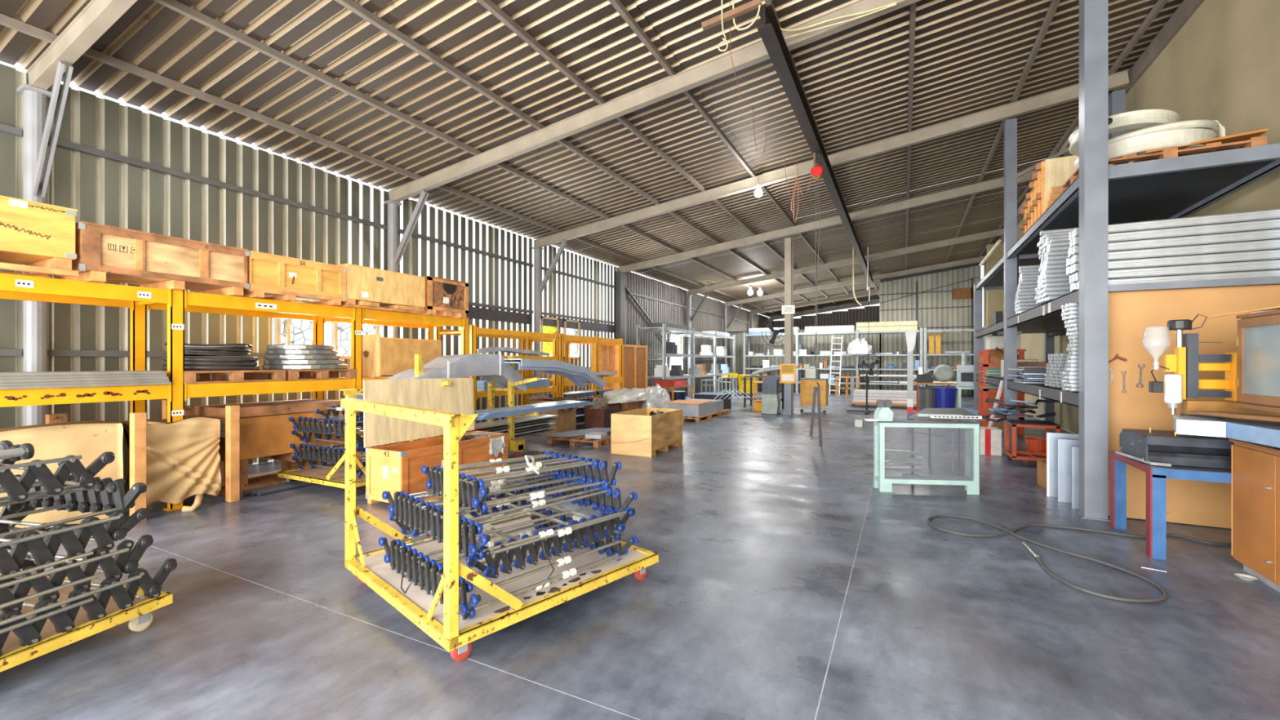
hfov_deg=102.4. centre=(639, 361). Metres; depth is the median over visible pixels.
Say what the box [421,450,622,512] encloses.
conveyor
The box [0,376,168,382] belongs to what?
metal sheet
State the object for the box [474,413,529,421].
channel
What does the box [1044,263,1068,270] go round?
bar
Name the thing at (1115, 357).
hammer
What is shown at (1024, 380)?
sheet
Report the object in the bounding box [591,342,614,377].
crate
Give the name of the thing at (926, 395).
bin
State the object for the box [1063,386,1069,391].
bar
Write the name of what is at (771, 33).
rail
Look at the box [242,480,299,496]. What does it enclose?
tube
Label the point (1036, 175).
wooden pallet
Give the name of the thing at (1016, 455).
cart
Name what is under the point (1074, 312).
bar
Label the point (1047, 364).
bar
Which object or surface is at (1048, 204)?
wood block
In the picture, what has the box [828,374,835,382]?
storage box
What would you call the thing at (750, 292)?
light bulb
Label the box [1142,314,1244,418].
machine
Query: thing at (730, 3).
hanging wire
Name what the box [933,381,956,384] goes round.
tube
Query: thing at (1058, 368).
bar
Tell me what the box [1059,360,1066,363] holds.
bar
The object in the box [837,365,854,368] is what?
tube
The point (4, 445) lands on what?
roller
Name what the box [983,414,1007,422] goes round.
black part
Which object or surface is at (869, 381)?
tube
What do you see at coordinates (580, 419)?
bundle
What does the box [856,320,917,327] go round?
stack
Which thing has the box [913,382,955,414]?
work table
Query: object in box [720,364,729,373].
storage box
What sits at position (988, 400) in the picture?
black part
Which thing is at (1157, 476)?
bench
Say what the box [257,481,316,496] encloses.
tube
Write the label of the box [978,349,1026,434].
shelving
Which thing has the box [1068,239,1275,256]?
bar
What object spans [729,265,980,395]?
wall
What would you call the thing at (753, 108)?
hanging wire
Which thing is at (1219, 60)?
wall
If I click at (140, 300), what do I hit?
rack
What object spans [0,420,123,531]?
sheet
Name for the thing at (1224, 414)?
plank
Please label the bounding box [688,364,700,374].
storage box
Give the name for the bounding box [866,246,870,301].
hanging wire
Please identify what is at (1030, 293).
bar
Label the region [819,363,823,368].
storage box
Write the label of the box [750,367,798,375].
metal sheet
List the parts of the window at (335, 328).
pane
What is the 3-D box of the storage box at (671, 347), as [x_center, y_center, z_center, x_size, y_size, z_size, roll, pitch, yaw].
[1.025,-0.482,17.808,0.400,0.400,0.398,0,0,27]
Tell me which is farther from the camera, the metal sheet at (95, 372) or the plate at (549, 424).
the plate at (549, 424)
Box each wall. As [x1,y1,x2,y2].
[0,60,773,464]
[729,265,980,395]
[771,305,879,329]
[982,0,1279,434]
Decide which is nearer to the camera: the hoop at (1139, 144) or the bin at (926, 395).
the hoop at (1139, 144)
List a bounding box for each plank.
[987,380,1003,426]
[1189,410,1279,422]
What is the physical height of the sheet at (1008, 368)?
0.016 m
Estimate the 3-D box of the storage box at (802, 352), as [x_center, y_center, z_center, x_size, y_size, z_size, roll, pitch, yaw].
[7.980,-0.481,25.123,0.373,0.262,0.420,0,0,27]
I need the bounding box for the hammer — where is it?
[1108,354,1126,363]
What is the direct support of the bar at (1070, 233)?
on the bar
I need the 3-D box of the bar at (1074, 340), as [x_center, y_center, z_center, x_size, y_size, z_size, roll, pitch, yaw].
[4.964,-0.213,4.911,1.300,0.037,0.066,0,0,27]
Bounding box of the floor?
[0,389,1279,719]
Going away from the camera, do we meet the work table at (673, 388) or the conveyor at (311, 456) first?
the conveyor at (311, 456)
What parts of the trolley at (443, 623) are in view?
post, rim rail, rim rail, post, rim rail, rim rail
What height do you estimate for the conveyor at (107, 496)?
0.206 m
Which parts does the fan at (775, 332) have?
blade, blade, motor, blade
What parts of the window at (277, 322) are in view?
pane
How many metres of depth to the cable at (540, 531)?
2.96 m
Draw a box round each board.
[219,420,225,424]
[363,377,474,447]
[667,400,712,404]
[1133,128,1267,162]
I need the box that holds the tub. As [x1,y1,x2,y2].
[669,391,686,400]
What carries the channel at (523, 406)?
on the channel
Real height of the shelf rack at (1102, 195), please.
5.750 m
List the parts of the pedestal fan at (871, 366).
blade, blade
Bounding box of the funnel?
[1142,325,1170,368]
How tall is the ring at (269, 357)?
0.060 m
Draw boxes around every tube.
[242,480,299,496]
[249,480,302,496]
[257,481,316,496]
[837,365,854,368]
[869,381,897,382]
[875,352,892,354]
[903,351,919,354]
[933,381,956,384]
[944,351,969,353]
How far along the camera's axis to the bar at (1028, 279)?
7.62 m
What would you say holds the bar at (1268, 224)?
on the bar at (1272, 234)
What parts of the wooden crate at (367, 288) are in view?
plate, lid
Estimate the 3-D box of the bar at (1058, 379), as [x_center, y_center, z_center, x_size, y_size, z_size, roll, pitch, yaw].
[5.408,0.199,5.672,1.300,0.037,0.066,0,0,27]
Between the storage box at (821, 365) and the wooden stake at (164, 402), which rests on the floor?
the wooden stake at (164, 402)
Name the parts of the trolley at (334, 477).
rim rail, rim rail, post, rim rail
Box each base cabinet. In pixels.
[800,377,828,413]
[1229,438,1279,592]
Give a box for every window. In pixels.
[273,301,312,344]
[331,321,379,359]
[540,315,558,355]
[562,319,580,358]
[666,334,682,370]
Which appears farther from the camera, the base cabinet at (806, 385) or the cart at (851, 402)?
the cart at (851, 402)
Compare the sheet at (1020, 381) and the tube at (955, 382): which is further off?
the tube at (955, 382)
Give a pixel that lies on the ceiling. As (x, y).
(622, 97)
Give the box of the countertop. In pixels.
[1229,438,1279,453]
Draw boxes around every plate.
[465,417,557,432]
[474,413,559,429]
[484,421,555,432]
[497,422,558,433]
[507,426,555,436]
[507,429,553,439]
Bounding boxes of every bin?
[737,374,759,395]
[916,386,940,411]
[930,386,957,408]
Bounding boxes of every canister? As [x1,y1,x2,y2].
[928,333,933,354]
[935,333,940,353]
[1164,373,1182,403]
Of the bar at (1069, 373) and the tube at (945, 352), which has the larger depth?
the tube at (945, 352)
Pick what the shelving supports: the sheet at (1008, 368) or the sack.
the sack
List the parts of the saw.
leg, leg, arm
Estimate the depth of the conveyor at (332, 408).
6.20 m
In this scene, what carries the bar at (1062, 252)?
on the bar at (1055, 257)
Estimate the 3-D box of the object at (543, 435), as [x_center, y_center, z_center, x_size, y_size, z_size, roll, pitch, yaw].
[-1.326,1.360,10.026,0.060,0.030,1.400,0,0,41]
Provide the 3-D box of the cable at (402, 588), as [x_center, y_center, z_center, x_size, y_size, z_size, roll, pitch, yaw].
[-1.344,1.251,2.941,0.037,0.106,0.291,0,0,-35]
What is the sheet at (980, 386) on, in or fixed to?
on the shelving
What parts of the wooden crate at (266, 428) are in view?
board, lid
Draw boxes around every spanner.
[1110,367,1113,383]
[1120,370,1125,393]
[1135,363,1144,387]
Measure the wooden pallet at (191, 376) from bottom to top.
0.130 m
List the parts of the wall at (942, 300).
post, tie rod, post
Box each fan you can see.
[761,317,784,346]
[846,354,883,413]
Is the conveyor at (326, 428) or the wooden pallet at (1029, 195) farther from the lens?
the wooden pallet at (1029, 195)
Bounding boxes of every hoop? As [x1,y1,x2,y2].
[1068,109,1180,156]
[1073,120,1226,170]
[1108,119,1218,143]
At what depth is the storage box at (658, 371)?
17.12 m
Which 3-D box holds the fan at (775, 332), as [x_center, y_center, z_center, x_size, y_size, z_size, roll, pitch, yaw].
[3.893,-0.850,14.798,0.855,0.855,0.273,0,0,-2]
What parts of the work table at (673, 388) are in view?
leg, leg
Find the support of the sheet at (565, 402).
on the sheet at (586, 402)
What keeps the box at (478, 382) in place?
on the box at (536, 382)
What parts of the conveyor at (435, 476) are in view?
rod, rod, rod, rod, rod, rod, rod, rod, rod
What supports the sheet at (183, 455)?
on the floor
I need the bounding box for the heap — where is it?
[588,396,612,408]
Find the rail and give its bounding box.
[757,4,874,287]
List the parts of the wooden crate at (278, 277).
lid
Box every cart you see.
[849,376,924,408]
[1004,419,1060,466]
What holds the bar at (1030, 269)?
on the bar
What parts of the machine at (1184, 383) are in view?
bracket arm, slide plate, rod, yellow rail, yellow rail, guide rail, guide rail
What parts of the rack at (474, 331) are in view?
post, post, post, post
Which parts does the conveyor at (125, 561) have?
rod, rod, rod, rod, rod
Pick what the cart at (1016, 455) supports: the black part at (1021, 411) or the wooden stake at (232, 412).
the black part at (1021, 411)
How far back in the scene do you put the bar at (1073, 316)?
5.18 m
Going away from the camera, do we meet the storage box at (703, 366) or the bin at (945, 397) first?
the bin at (945, 397)
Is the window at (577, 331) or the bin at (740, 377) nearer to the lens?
the window at (577, 331)
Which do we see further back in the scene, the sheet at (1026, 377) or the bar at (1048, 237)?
the sheet at (1026, 377)
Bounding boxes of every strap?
[447,361,449,377]
[499,353,501,375]
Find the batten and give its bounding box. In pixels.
[1208,306,1279,317]
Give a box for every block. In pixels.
[693,391,731,409]
[1044,200,1055,208]
[1046,192,1059,202]
[1048,185,1062,194]
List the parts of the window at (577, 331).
pane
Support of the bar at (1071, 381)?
on the bar at (1073, 385)
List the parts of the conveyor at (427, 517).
rod, rod, rod, rod, rod, rod, rod, rod, rod, rod, rod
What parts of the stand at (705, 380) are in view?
rail, frame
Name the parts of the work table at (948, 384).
leg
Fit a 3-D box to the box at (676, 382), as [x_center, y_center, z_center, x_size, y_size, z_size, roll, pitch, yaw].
[1.156,0.648,16.034,0.470,0.180,0.520,0,0,27]
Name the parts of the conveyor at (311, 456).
rod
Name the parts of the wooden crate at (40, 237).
lid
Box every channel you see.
[474,405,528,412]
[474,405,534,415]
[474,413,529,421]
[929,414,982,418]
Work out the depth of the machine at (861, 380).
23.85 m
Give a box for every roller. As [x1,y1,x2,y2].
[0,440,13,449]
[0,443,34,459]
[0,444,22,462]
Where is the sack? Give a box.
[977,346,1017,364]
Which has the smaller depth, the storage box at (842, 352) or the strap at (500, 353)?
the strap at (500, 353)
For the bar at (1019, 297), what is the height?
0.047 m
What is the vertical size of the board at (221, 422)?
0.018 m
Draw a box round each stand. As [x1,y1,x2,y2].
[701,379,722,392]
[718,377,737,395]
[752,381,763,411]
[835,376,859,398]
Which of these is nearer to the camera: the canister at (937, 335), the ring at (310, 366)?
the ring at (310, 366)
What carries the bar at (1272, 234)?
on the bar at (1265, 245)
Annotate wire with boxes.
[729,3,741,98]
[752,107,756,151]
[783,156,790,198]
[791,177,799,222]
[796,157,812,196]
[814,244,817,359]
[853,248,862,306]
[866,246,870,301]
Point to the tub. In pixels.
(678, 395)
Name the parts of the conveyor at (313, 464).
rod, rod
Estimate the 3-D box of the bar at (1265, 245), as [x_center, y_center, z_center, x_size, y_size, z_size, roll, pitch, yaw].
[5.062,-1.042,4.869,1.500,0.080,0.080,0,0,27]
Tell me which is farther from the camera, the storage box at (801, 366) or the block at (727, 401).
the storage box at (801, 366)
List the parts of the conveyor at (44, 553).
rod, rod, rod, rod, rod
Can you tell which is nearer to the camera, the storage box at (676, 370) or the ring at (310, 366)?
the ring at (310, 366)
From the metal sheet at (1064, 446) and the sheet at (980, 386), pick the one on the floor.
the metal sheet at (1064, 446)
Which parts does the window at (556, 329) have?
pane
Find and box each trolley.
[0,574,172,671]
[278,388,416,488]
[340,398,658,662]
[414,354,539,457]
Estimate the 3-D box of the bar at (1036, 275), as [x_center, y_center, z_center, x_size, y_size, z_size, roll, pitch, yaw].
[6.417,-1.276,7.422,1.500,0.047,0.080,0,0,27]
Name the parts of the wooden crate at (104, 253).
lid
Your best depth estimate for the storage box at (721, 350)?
22.60 m
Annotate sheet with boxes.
[0,370,165,376]
[0,373,166,379]
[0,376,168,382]
[0,378,169,386]
[0,382,171,389]
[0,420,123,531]
[121,415,221,511]
[355,367,526,399]
[384,353,521,379]
[417,358,523,380]
[426,363,524,384]
[474,400,587,414]
[475,404,594,420]
[476,346,549,355]
[478,403,593,418]
[480,401,589,415]
[480,402,591,417]
[503,358,604,386]
[504,361,603,388]
[593,371,617,375]
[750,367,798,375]
[751,365,799,374]
[752,364,801,373]
[979,370,1000,372]
[980,386,1004,388]
[981,373,1000,375]
[985,372,1000,373]
[1008,368,1023,370]
[1008,374,1045,377]
[1013,378,1045,381]
[1013,380,1044,383]
[1017,366,1046,368]
[1018,367,1046,374]
[1022,376,1045,378]
[1044,155,1133,209]
[1046,431,1079,497]
[1057,438,1079,502]
[1071,445,1079,508]
[1251,309,1277,313]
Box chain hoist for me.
[809,152,823,449]
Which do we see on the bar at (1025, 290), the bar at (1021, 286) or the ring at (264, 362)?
the bar at (1021, 286)
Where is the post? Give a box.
[905,331,916,420]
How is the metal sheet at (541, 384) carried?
on the rack at (474, 331)
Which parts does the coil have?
rubber coil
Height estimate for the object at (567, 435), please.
0.030 m
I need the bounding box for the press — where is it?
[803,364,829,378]
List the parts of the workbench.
post, post, foot plate, rail, rail, rail, post, foot plate, post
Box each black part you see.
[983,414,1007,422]
[985,398,1005,404]
[988,408,1008,410]
[989,410,1008,417]
[994,410,1018,414]
[999,404,1022,407]
[1000,406,1021,409]
[1005,414,1033,417]
[1010,400,1041,404]
[1016,408,1035,413]
[1020,403,1037,408]
[1034,399,1059,405]
[1035,413,1056,417]
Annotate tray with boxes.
[728,373,737,377]
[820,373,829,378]
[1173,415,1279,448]
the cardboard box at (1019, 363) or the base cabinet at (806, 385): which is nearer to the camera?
the cardboard box at (1019, 363)
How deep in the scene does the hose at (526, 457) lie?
3.24 m
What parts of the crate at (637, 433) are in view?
panel, panel, panel, panel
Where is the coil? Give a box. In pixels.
[160,342,259,370]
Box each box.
[362,333,441,377]
[476,377,549,384]
[476,381,549,387]
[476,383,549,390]
[525,395,579,434]
[584,401,621,427]
[585,431,607,439]
[619,397,642,412]
[639,400,642,408]
[653,364,669,377]
[653,379,674,386]
[666,342,677,353]
[669,364,683,376]
[673,379,687,386]
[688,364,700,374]
[696,364,706,374]
[699,345,712,355]
[710,364,722,373]
[716,346,726,355]
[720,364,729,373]
[762,360,771,368]
[762,372,769,381]
[773,349,783,355]
[793,363,804,368]
[798,349,808,355]
[819,351,831,354]
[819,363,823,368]
[823,360,828,368]
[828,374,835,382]
[833,351,847,354]
[854,419,862,426]
[901,362,906,368]
[915,360,928,368]
[971,426,1001,456]
[979,413,1004,433]
[986,335,1020,349]
[991,311,1003,324]
[991,331,1022,335]
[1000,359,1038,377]
[1017,361,1048,378]
[1027,453,1046,489]
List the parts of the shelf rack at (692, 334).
post, post, post, post, post, post, post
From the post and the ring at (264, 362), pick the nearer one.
the ring at (264, 362)
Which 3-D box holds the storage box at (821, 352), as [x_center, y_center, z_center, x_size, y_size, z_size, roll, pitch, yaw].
[8.894,-0.435,24.655,0.477,0.170,0.420,0,0,27]
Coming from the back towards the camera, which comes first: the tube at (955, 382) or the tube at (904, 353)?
the tube at (904, 353)
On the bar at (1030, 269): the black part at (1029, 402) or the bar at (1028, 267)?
the bar at (1028, 267)
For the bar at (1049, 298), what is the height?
0.047 m
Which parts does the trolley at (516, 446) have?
post, arm, post, post, arm, arm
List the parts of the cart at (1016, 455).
post, rail, post, rail, rail, shelf plate, plate, rail, post, post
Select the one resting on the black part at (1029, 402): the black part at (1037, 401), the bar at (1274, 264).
the black part at (1037, 401)
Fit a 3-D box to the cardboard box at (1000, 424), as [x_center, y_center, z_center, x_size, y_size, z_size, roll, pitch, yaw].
[7.751,1.327,11.086,0.680,0.346,0.500,0,0,27]
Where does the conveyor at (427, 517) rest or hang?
on the conveyor at (568, 534)
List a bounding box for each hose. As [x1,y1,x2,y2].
[524,455,539,474]
[927,514,1231,602]
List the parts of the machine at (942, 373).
arm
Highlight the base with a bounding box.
[1119,427,1234,468]
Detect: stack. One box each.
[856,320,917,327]
[856,325,917,331]
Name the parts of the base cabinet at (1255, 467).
knob, door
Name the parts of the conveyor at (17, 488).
rod, rod, rod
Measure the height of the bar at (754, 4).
0.199 m
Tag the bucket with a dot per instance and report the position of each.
(1033, 444)
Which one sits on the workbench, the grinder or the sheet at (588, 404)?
the grinder
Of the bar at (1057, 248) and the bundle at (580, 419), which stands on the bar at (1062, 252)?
the bar at (1057, 248)
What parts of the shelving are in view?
post, post, shelf, shelf, shelf, panel, carton shelf, post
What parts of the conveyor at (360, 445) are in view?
rod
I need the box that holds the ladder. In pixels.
[828,335,842,395]
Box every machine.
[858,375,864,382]
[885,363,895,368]
[913,364,954,382]
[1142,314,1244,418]
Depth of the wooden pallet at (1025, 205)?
7.95 m
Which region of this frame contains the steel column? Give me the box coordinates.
[780,237,795,414]
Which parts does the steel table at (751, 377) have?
leg, leg, rail, leg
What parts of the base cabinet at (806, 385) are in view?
drawer, drawer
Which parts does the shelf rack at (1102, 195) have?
post, post, post, foot plate, post, post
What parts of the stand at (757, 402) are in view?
leg, leg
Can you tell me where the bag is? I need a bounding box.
[641,383,671,408]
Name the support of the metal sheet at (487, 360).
on the metal sheet at (482, 365)
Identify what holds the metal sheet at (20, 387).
on the rack at (140, 300)
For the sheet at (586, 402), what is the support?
on the sheet at (587, 402)
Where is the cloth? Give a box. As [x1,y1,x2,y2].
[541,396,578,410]
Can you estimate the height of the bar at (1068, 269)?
0.080 m
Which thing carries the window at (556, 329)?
in the wall at (111, 162)
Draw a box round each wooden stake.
[45,413,67,423]
[129,412,146,521]
[162,400,167,419]
[184,405,194,415]
[225,404,239,502]
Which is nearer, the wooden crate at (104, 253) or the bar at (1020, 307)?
the wooden crate at (104, 253)
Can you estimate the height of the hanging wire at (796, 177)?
1.216 m
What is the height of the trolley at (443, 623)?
1.250 m
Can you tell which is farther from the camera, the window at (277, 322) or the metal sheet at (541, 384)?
the metal sheet at (541, 384)
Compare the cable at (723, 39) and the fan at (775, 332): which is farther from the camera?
the fan at (775, 332)
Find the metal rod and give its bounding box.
[1141,566,1166,573]
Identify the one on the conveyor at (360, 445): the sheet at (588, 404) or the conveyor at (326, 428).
the conveyor at (326, 428)
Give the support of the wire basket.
on the floor
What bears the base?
on the bench
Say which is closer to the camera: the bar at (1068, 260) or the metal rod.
the metal rod
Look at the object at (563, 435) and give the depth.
9.86 m
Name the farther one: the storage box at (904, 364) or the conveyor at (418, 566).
the storage box at (904, 364)
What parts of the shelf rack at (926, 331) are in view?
post, post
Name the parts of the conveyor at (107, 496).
rod, rod, rod, rod, rod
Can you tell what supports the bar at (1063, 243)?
on the bar at (1057, 248)
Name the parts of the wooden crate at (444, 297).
lid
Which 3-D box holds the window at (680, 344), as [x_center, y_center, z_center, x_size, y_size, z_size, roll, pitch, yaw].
[1.366,-0.375,21.318,0.090,1.450,1.800,0,0,27]
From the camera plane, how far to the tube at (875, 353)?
23.34 m
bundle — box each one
[548,389,612,397]
[576,406,584,414]
[576,414,584,423]
[577,397,602,401]
[648,322,687,329]
[667,399,723,417]
[702,330,729,336]
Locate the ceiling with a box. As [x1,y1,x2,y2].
[0,0,1183,319]
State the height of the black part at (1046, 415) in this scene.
0.059 m
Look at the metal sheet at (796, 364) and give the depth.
17.05 m
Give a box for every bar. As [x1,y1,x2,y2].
[701,0,762,31]
[1017,284,1037,288]
[1017,291,1036,296]
[1017,294,1036,299]
[1018,264,1039,270]
[1018,268,1039,273]
[1018,280,1037,285]
[1018,288,1035,292]
[1018,298,1035,302]
[1018,302,1040,306]
[1018,305,1038,309]
[1020,271,1040,275]
[1020,274,1039,279]
[1021,277,1038,281]
[1040,227,1075,235]
[1043,285,1070,292]
[1044,231,1071,238]
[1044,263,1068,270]
[1044,268,1066,274]
[1044,272,1070,279]
[1044,277,1069,283]
[1044,281,1071,287]
[1044,290,1070,296]
[1045,259,1066,265]
[1046,234,1069,240]
[1046,250,1067,257]
[1046,254,1067,261]
[1046,363,1065,366]
[1047,295,1062,300]
[1048,241,1069,248]
[1048,245,1069,252]
[1049,236,1070,243]
[1055,377,1061,381]
[1055,381,1062,384]
[1057,364,1065,367]
[1057,367,1064,370]
[1059,356,1066,359]
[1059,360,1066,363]
[1061,353,1068,356]
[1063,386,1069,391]
[1066,257,1073,266]
[1066,266,1073,275]
[1066,375,1079,379]
[1067,371,1079,375]
[1067,379,1079,383]
[1068,231,1071,240]
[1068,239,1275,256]
[1069,275,1072,283]
[1069,302,1079,306]
[1069,306,1079,311]
[1069,310,1079,314]
[1069,355,1079,359]
[1069,363,1079,367]
[1069,367,1079,371]
[1069,383,1079,387]
[1070,238,1073,247]
[1070,259,1274,273]
[1070,314,1079,318]
[1070,359,1079,363]
[1070,387,1079,391]
[1071,248,1279,264]
[1071,269,1279,282]
[1071,282,1076,291]
[1071,342,1079,346]
[1071,346,1079,351]
[1071,351,1079,355]
[1072,218,1279,245]
[1072,229,1279,254]
[1072,239,1279,263]
[1072,249,1279,272]
[1072,318,1079,322]
[1072,338,1079,342]
[1073,208,1279,236]
[1073,334,1079,338]
[1075,259,1279,280]
[1076,270,1279,289]
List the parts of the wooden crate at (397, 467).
panel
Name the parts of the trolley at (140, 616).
rim rail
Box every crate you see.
[0,195,78,278]
[53,221,249,296]
[194,398,344,495]
[239,250,346,306]
[320,263,425,314]
[364,431,507,503]
[419,275,469,318]
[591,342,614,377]
[603,344,647,395]
[610,407,682,457]
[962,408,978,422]
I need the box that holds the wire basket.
[604,407,626,427]
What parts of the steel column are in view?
notice panel, blue casing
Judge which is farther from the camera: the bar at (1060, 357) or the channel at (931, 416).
the channel at (931, 416)
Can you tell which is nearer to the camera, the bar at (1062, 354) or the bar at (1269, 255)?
the bar at (1269, 255)
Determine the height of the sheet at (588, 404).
0.012 m
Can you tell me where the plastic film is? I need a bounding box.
[603,387,647,404]
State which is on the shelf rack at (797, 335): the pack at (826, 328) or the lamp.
the pack at (826, 328)
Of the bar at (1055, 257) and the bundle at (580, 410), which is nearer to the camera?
the bar at (1055, 257)
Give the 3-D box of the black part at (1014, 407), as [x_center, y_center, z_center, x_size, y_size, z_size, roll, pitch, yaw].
[5.704,0.714,7.923,0.270,0.088,0.272,0,0,14]
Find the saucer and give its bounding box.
[1234,573,1257,580]
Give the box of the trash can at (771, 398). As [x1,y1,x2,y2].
[760,374,781,414]
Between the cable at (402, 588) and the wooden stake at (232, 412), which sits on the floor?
the wooden stake at (232, 412)
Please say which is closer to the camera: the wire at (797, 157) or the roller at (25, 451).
the roller at (25, 451)
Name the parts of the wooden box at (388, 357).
board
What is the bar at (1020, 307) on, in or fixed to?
on the bar
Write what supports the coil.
on the wooden pallet at (191, 376)
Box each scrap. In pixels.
[648,409,663,415]
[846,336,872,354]
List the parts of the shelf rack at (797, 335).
post, post, post, post, post, post, post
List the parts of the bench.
leg, rail, metal strip, leg, plate, rail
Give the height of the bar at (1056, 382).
0.037 m
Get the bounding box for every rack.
[0,273,469,511]
[433,324,558,437]
[527,333,622,404]
[635,323,735,399]
[742,327,923,392]
[923,325,986,386]
[973,0,1279,521]
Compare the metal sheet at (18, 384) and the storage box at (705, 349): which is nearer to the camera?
the metal sheet at (18, 384)
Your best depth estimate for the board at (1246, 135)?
4.69 m
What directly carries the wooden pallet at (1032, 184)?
on the shelf rack at (1102, 195)
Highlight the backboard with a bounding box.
[1108,284,1279,528]
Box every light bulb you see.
[747,287,753,295]
[754,184,762,197]
[757,287,762,295]
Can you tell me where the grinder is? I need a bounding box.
[864,399,893,421]
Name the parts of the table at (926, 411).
leg, leg, leg, leg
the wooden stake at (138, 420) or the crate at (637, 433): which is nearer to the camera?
the wooden stake at (138, 420)
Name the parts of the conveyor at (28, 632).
rod, rod, rod, rod, rod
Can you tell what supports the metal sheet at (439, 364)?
on the metal sheet at (487, 360)
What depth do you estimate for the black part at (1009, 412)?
7.74 m
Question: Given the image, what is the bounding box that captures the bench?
[1110,450,1231,559]
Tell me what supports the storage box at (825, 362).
on the shelf rack at (797, 335)
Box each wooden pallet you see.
[165,369,285,383]
[250,368,356,380]
[546,435,610,448]
[682,408,730,422]
[1020,208,1026,233]
[1022,200,1029,230]
[1026,191,1032,227]
[1029,180,1035,224]
[1032,171,1039,221]
[1035,160,1045,216]
[1059,135,1267,195]
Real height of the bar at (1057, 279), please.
0.047 m
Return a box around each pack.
[748,327,799,334]
[804,324,854,333]
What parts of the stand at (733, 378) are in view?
frame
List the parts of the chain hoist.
hanger plate, chain, chain, trolley plate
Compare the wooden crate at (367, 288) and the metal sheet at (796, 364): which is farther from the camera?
the metal sheet at (796, 364)
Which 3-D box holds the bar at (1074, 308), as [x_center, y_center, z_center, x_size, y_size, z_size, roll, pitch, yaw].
[4.941,-0.541,4.922,1.300,0.037,0.066,0,0,27]
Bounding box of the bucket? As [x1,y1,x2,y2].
[1025,437,1045,452]
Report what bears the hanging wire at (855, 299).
hanging from the ceiling
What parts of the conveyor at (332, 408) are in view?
rod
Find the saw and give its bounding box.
[955,352,1000,413]
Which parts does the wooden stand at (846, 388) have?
leg, leg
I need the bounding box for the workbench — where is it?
[873,419,980,494]
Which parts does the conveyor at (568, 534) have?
rod, rod, rod, rod, rod, rod, rod, rod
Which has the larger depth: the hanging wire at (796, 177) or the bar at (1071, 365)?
the hanging wire at (796, 177)
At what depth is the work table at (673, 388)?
15.52 m
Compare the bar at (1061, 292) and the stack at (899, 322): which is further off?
the stack at (899, 322)
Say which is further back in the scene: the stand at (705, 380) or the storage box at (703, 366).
the storage box at (703, 366)
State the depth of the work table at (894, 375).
18.46 m
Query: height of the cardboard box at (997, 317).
0.301 m
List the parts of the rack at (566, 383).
post, post, post, post, post, post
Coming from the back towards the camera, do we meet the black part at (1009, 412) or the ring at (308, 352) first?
the black part at (1009, 412)
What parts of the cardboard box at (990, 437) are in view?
lid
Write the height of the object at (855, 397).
0.090 m
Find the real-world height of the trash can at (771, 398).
1.120 m
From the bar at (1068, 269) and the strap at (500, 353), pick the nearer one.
the bar at (1068, 269)
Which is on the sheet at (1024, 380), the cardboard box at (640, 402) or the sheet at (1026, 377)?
the sheet at (1026, 377)
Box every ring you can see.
[262,360,344,364]
[262,364,346,369]
[263,354,341,359]
[265,349,337,355]
[266,344,334,350]
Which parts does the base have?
plate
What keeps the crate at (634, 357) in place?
on the floor
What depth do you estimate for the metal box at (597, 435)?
9.25 m
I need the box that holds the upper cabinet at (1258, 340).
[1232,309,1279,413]
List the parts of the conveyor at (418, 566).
rod, rod, rod, rod, rod, rod, rod, rod, rod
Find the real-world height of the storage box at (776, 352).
0.276 m
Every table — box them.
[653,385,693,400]
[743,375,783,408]
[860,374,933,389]
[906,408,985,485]
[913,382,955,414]
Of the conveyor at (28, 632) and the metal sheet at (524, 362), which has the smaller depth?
the conveyor at (28, 632)
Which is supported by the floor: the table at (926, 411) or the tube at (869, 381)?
the table at (926, 411)
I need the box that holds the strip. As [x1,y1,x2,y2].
[916,413,962,417]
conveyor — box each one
[0,444,115,502]
[0,474,146,537]
[0,503,149,580]
[0,522,153,612]
[0,555,177,657]
[288,412,364,435]
[289,436,396,465]
[291,424,402,449]
[291,452,365,478]
[315,404,363,423]
[377,502,637,620]
[382,468,637,559]
[388,487,635,595]
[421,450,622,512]
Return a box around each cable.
[400,573,413,593]
[540,530,554,586]
[718,0,728,51]
[732,0,760,30]
[780,1,896,31]
[783,3,896,39]
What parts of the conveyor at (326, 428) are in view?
rod, rod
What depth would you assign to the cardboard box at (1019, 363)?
9.07 m
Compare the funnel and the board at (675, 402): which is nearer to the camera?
the funnel
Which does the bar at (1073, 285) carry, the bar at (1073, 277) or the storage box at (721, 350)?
the bar at (1073, 277)
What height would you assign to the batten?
0.012 m
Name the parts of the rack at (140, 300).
post, post, post, post, post, post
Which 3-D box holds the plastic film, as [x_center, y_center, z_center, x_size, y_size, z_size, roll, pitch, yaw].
[-0.279,0.797,12.911,0.933,0.305,2.767,0,0,27]

